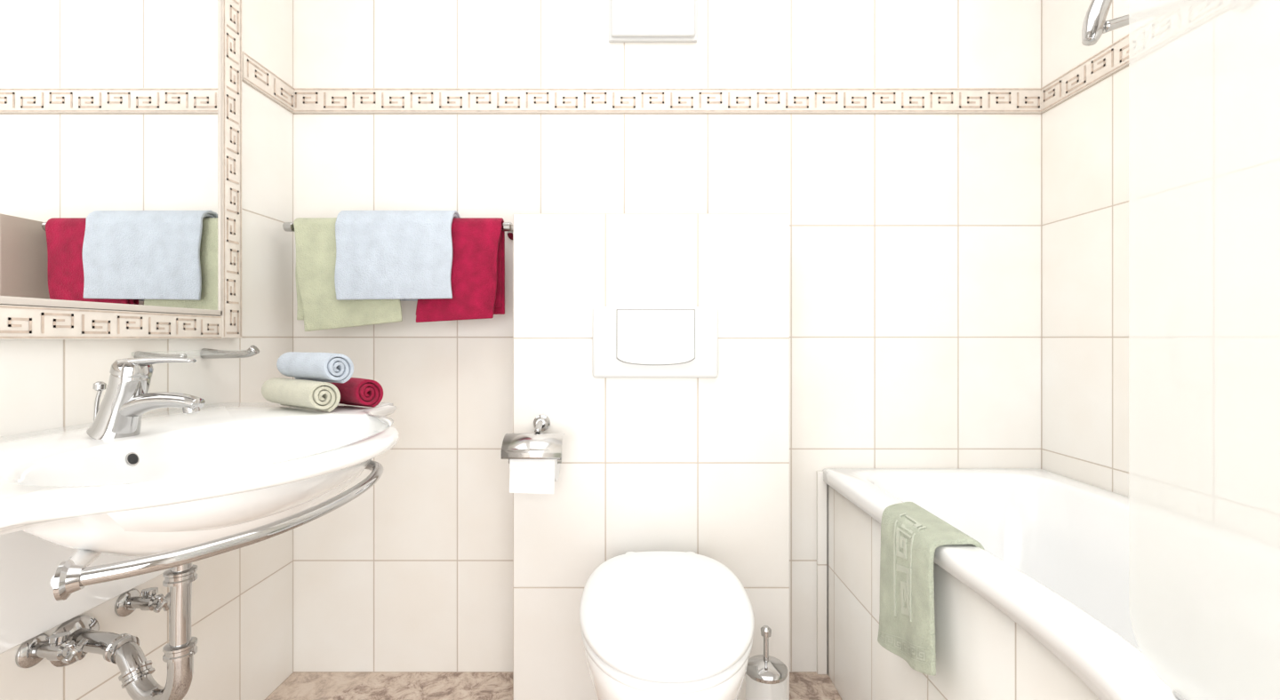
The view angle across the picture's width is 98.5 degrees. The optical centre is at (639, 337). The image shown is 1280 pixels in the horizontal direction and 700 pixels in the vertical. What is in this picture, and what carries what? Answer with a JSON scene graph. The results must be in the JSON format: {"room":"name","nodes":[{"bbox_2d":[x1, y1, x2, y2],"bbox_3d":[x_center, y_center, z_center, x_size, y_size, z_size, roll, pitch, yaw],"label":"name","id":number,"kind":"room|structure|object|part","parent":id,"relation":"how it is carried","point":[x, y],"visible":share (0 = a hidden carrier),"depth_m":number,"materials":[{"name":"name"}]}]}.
{"room":"bathroom","nodes":[
{"label":"bathroom","id":0,"kind":"room"},
{"bbox_2d":[0,0,293,699],"bbox_3d":[-1.098,-0.212,0.283,0.100,2.450,2.767,0,0,0],"label":"wall","id":1,"kind":"structure","parent":0,"point":[242,604],"depth_m":1.41,"materials":[{"name":"tile"}]},
{"bbox_2d":[15,632,88,668],"bbox_3d":[-1.006,0.539,0.950,0.084,0.054,0.052,0,0,0],"label":"angle valve","id":2,"kind":"object","parent":1,"relation":"attached to","point":[57,647],"visible":1,"depth_m":0.94,"materials":[{"name":"silver metal"}]},
{"bbox_2d":[48,632,70,647],"bbox_3d":[-1.003,0.527,0.952,0.026,0.029,0.027,0,0,0],"label":"outlet","id":3,"kind":"object","parent":2,"relation":"attached to","point":[60,640],"depth_m":0.94,"materials":[{"name":"silver metal"}]},
{"bbox_3d":[-0.973,0.540,0.950,0.018,0.029,0.039,0,0,0],"label":"handle","id":4,"kind":"part","parent":2,"relation":"part of","materials":[{"name":"silver metal"}]},
{"bbox_3d":[-0.973,0.540,0.950,0.018,0.039,0.029,0,0,0],"label":"handle","id":5,"kind":"part","parent":2,"relation":"part of","materials":[{"name":"silver metal"}]},
{"bbox_2d":[0,304,222,339],"bbox_3d":[-1.037,-0.025,0.802,0.022,0.056,1.104,0,0,0],"label":"band","id":6,"kind":"object","parent":1,"relation":"attached to","point":[36,315],"visible":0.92,"depth_m":1.04,"materials":[{"name":"beige tile"}]},
{"bbox_2d":[0,0,222,315],"bbox_3d":[-1.036,-0.675,0.801,0.024,1.243,1.103,0,0,0],"label":"wall mirror","id":7,"kind":"object","parent":1,"relation":"attached to","point":[111,110],"visible":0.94,"depth_m":1.07,"materials":[{"name":"clear glass"}]},
{"bbox_2d":[114,587,169,616],"bbox_3d":[-1.006,0.540,1.125,0.084,0.054,0.052,0,0,0],"label":"angle valve","id":8,"kind":"object","parent":1,"relation":"attached to","point":[128,602],"visible":1,"depth_m":1.12,"materials":[{"name":"silver metal"}]},
{"bbox_2d":[141,587,158,599],"bbox_3d":[-1.003,0.528,1.127,0.026,0.029,0.027,0,0,0],"label":"outlet","id":9,"kind":"object","parent":8,"relation":"attached to","point":[148,594],"depth_m":1.12,"materials":[{"name":"silver metal"}]},
{"bbox_3d":[-0.973,0.541,1.125,0.018,0.029,0.039,0,0,0],"label":"handle","id":10,"kind":"part","parent":8,"relation":"part of","materials":[{"name":"silver metal"}]},
{"bbox_3d":[-0.973,0.541,1.125,0.018,0.039,0.029,0,0,0],"label":"handle","id":11,"kind":"part","parent":8,"relation":"part of","materials":[{"name":"silver metal"}]},
{"bbox_2d":[134,345,259,359],"bbox_3d":[-0.983,0.035,1.235,0.130,0.033,0.210,0,0,0],"label":"glass shelf","id":12,"kind":"object","parent":1,"relation":"attached to","point":[252,350],"visible":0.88,"depth_m":1.32,"materials":[{"name":"silver metal"}]},
{"bbox_2d":[0,402,399,654],"bbox_3d":[-0.726,0.337,0.902,0.644,0.353,0.995,0,0,0],"label":"washbasin","id":13,"kind":"object","parent":1,"relation":"attached to","point":[220,470],"visible":0.91,"depth_m":0.84,"materials":[{"name":"white ceramic"}]},
{"bbox_3d":[-1.040,0.351,0.902,0.015,0.323,0.995,0,0,0],"label":"panel","id":14,"kind":"part","parent":13,"relation":"part of","materials":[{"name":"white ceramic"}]},
{"bbox_2d":[49,562,197,699],"bbox_3d":[-0.899,0.452,0.981,0.305,0.378,0.084,0,0,13],"label":"trap","id":15,"kind":"object","parent":13,"relation":"attached to","point":[124,651],"visible":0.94,"depth_m":0.94,"materials":[{"name":"silver metal"}]},
{"bbox_2d":[86,357,205,439],"bbox_3d":[-0.808,0.103,0.900,0.178,0.142,0.066,0,0,0],"label":"mixer tap","id":16,"kind":"object","parent":13,"relation":"on","point":[126,398],"visible":1,"depth_m":0.88,"materials":[{"name":"silver metal"}]},
{"bbox_3d":[-0.890,0.122,0.905,0.014,0.076,0.006,0,0,0],"label":"pop rod","id":17,"kind":"part","parent":16,"relation":"part of","materials":[{"name":"silver metal"}]},
{"bbox_3d":[-0.887,0.080,0.905,0.017,0.016,0.016,0,0,0],"label":"rod knob","id":18,"kind":"part","parent":16,"relation":"part of","materials":[{"name":"silver metal"}]},
{"bbox_3d":[-0.787,0.114,0.900,0.137,0.050,0.044,0,0,0],"label":"spout","id":19,"kind":"part","parent":16,"relation":"part of","materials":[{"name":"silver metal"}]},
{"bbox_3d":[-0.786,0.042,0.900,0.112,0.020,0.036,0,0,0],"label":"lever","id":20,"kind":"part","parent":16,"relation":"part of","materials":[{"name":"silver metal"}]},
{"bbox_2d":[0,402,399,556],"bbox_3d":[-0.725,0.231,0.900,0.642,0.142,0.950,0,0,0],"label":"basin","id":21,"kind":"object","parent":13,"relation":"in","point":[220,470],"depth_m":0.77,"materials":[{"name":"white ceramic"}]},
{"bbox_2d":[50,460,383,601],"bbox_3d":[-0.541,0.247,0.787,0.234,0.076,0.485,0,0,24],"label":"towel bar","id":22,"kind":"object","parent":13,"relation":"attached to","point":[72,575],"visible":0.88,"depth_m":0.62,"materials":[{"name":"silver metal"}]},
{"bbox_2d":[261,377,340,412],"bbox_3d":[-0.758,0.127,1.227,0.224,0.067,0.064,0,0,33],"label":"rolled towel","id":23,"kind":"object","parent":13,"relation":"on","point":[301,394],"visible":1,"depth_m":1.18,"materials":[{"name":"beige fabric"}]},
{"bbox_2d":[276,352,353,383],"bbox_3d":[-0.729,0.067,1.235,0.205,0.067,0.064,0,0,32],"label":"rolled towel","id":24,"kind":"object","parent":23,"relation":"on","point":[323,367],"visible":1,"depth_m":1.20,"materials":[{"name":"white fabric"}]},
{"bbox_2d":[327,377,383,407],"bbox_3d":[-0.679,0.127,1.287,0.172,0.067,0.064,0,0,33],"label":"rolled towel","id":25,"kind":"object","parent":13,"relation":"on","point":[356,391],"visible":0.68,"depth_m":1.24,"materials":[{"name":"red fabric"}]},
{"bbox_2d":[217,0,241,337],"bbox_3d":[-1.037,-0.653,1.388,0.022,1.308,0.068,0,0,0],"label":"band","id":26,"kind":"object","parent":1,"relation":"attached to","point":[236,57],"visible":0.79,"depth_m":1.38,"materials":[{"name":"beige tile"}]},
{"bbox_2d":[241,51,294,111],"bbox_3d":[-1.045,-0.716,1.556,0.006,0.074,0.211,0,0,0],"label":"band","id":27,"kind":"object","parent":1,"relation":"attached to","point":[269,89],"visible":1,"depth_m":1.54,"materials":[{"name":"beige tile"}]},
{"bbox_2d":[264,672,842,699],"bbox_3d":[0.084,1.063,0.283,2.463,0.100,2.967,0,0,0],"label":"floor","id":28,"kind":"structure","parent":0,"point":[298,686],"depth_m":1.60,"materials":[{"name":"stone"}]},
{"bbox_2d":[745,625,787,699],"bbox_3d":[0.286,0.835,1.250,0.096,0.357,0.096,0,0,0],"label":"toilet brush","id":29,"kind":"object","parent":28,"relation":"on","point":[766,676],"visible":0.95,"depth_m":1.22,"materials":[{"name":"silver metal"}]},
{"bbox_3d":[0.286,0.697,1.250,0.024,0.082,0.024,0,0,0],"label":"handle","id":30,"kind":"part","parent":29,"relation":"part of","materials":[{"name":"silver metal"}]},
{"bbox_3d":[0.286,0.745,1.250,0.096,0.024,0.096,0,0,0],"label":"lid","id":31,"kind":"part","parent":29,"relation":"part of","materials":[{"name":"silver metal"}]},
{"bbox_2d":[816,468,1279,699],"bbox_3d":[0.831,0.703,0.783,0.764,0.620,1.767,0,0,0],"label":"bathtub","id":32,"kind":"object","parent":28,"relation":"on","point":[1076,590],"visible":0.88,"depth_m":1.17,"materials":[{"name":"white ceramic"}]},
{"bbox_2d":[877,502,984,676],"bbox_3d":[0.587,0.522,1.144,0.139,0.291,0.300,0,0,0],"label":"bath towel","id":33,"kind":"object","parent":32,"relation":"on","point":[910,535],"visible":0.98,"depth_m":1.10,"materials":[{"name":"green fabric"}]},
{"bbox_2d":[1173,689,1191,699],"bbox_3d":[0.544,-0.322,0.361,0.008,1.430,0.632,0,0,10],"label":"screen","id":34,"kind":"object","parent":32,"relation":"on","point":[1177,693],"visible":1,"depth_m":0.60,"materials":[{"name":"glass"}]},
{"bbox_2d":[512,213,789,699],"bbox_3d":[0.030,0.340,1.571,0.740,1.346,0.191,0,0,0],"label":"wall","id":35,"kind":"structure","parent":0,"point":[699,466],"depth_m":1.48,"materials":[{"name":"tile"}]},
{"bbox_2d":[501,415,564,494],"bbox_3d":[-0.267,0.295,1.414,0.148,0.179,0.125,0,0,0],"label":"toilet paper holder","id":36,"kind":"object","parent":35,"relation":"attached to","point":[534,460],"visible":1,"depth_m":1.36,"materials":[{"name":"silver metal"}]},
{"bbox_3d":[-0.262,0.233,1.437,0.016,0.031,0.061,0,0,0],"label":"arm","id":37,"kind":"part","parent":36,"relation":"part of","materials":[{"name":"silver metal"}]},
{"bbox_2d":[592,306,718,377],"bbox_3d":[0.041,0.012,1.459,0.333,0.190,0.034,0,0,0],"label":"flush plate","id":38,"kind":"object","parent":35,"relation":"attached to","point":[628,341],"visible":1,"depth_m":1.46,"materials":[{"name":"white plastic"}]},
{"bbox_2d":[579,551,753,699],"bbox_3d":[0.052,0.723,1.176,0.346,0.400,0.600,0,0,0],"label":"wall-hung toilet","id":39,"kind":"object","parent":35,"relation":"attached to","point":[655,625],"visible":1,"depth_m":1.00,"materials":[{"name":"white ceramic"}]},
{"bbox_3d":[0.052,0.564,1.129,0.342,0.018,0.501,0,0,0],"label":"seat","id":40,"kind":"part","parent":39,"relation":"part of","materials":[{"name":"white ceramic"}]},
{"bbox_2d":[293,0,1041,672],"bbox_3d":[0.084,-0.212,1.717,2.463,2.450,0.100,0,0,0],"label":"wall","id":41,"kind":"structure","parent":0,"point":[916,238],"depth_m":1.67,"materials":[{"name":"tile"}]},
{"bbox_2d":[282,222,512,239],"bbox_3d":[-0.686,-0.315,1.610,0.661,0.044,0.114,0,0,0],"label":"towel rail","id":42,"kind":"object","parent":41,"relation":"attached to","point":[288,227],"visible":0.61,"depth_m":1.56,"materials":[{"name":"silver metal"}]},
{"bbox_2d":[293,217,402,331],"bbox_3d":[-0.819,-0.179,1.565,0.307,0.323,0.059,0,0,0],"label":"hand towel","id":43,"kind":"object","parent":42,"relation":"hanging from","point":[317,305],"visible":0.52,"depth_m":1.54,"materials":[{"name":"beige fabric"}]},
{"bbox_2d":[334,210,460,301],"bbox_3d":[-0.680,-0.232,1.565,0.326,0.257,0.103,0,0,0],"label":"hand towel","id":44,"kind":"object","parent":42,"relation":"hanging from","point":[402,255],"visible":0.91,"depth_m":1.52,"materials":[{"name":"white fabric"}]},
{"bbox_2d":[416,217,504,322],"bbox_3d":[-0.510,-0.191,1.565,0.244,0.298,0.060,0,0,0],"label":"hand towel","id":45,"kind":"object","parent":42,"relation":"hanging from","point":[477,276],"visible":0.77,"depth_m":1.54,"materials":[{"name":"red fabric"}]},
{"bbox_2d":[608,0,696,42],"bbox_3d":[0.039,-1.024,1.654,0.266,0.265,0.026,0,0,0],"label":"ventilation unit","id":46,"kind":"object","parent":41,"relation":"attached to","point":[629,20],"visible":1,"depth_m":1.64,"materials":[{"name":"white plastic"}]},
{"bbox_2d":[292,88,1042,112],"bbox_3d":[0.084,-0.716,1.664,2.263,0.074,0.006,0,0,0],"label":"band","id":47,"kind":"object","parent":41,"relation":"attached to","point":[329,93],"visible":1,"depth_m":1.66,"materials":[{"name":"beige tile"}]},
{"bbox_2d":[1041,0,1279,546],"bbox_3d":[1.265,-0.212,0.283,0.100,2.450,2.767,0,0,0],"label":"wall","id":48,"kind":"structure","parent":0,"point":[1161,175],"depth_m":1.27,"materials":[{"name":"tile"}]},
{"bbox_2d":[1040,0,1231,111],"bbox_3d":[1.212,-0.716,0.831,0.006,0.074,1.661,0,0,0],"label":"band","id":49,"kind":"object","parent":48,"relation":"attached to","point":[1149,42],"visible":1,"depth_m":1.37,"materials":[{"name":"beige tile"}]},
{"bbox_2d":[1081,0,1256,46],"bbox_3d":[1.050,-0.698,1.095,0.329,0.223,0.097,0,0,0],"label":"shower","id":50,"kind":"object","parent":48,"relation":"attached to","point":[1095,24],"visible":1,"depth_m":1.09,"materials":[{"name":"silver metal"}]},
{"bbox_3d":[0.944,-0.680,1.100,0.117,0.187,0.048,0,0,0],"label":"handle","id":51,"kind":"part","parent":50,"relation":"part of","materials":[{"name":"silver metal"}]},
{"bbox_3d":[1.065,-0.652,1.100,0.286,0.087,0.022,0,0,0],"label":"bracket arm","id":52,"kind":"part","parent":50,"relation":"part of","materials":[{"name":"silver metal"}]}
]}

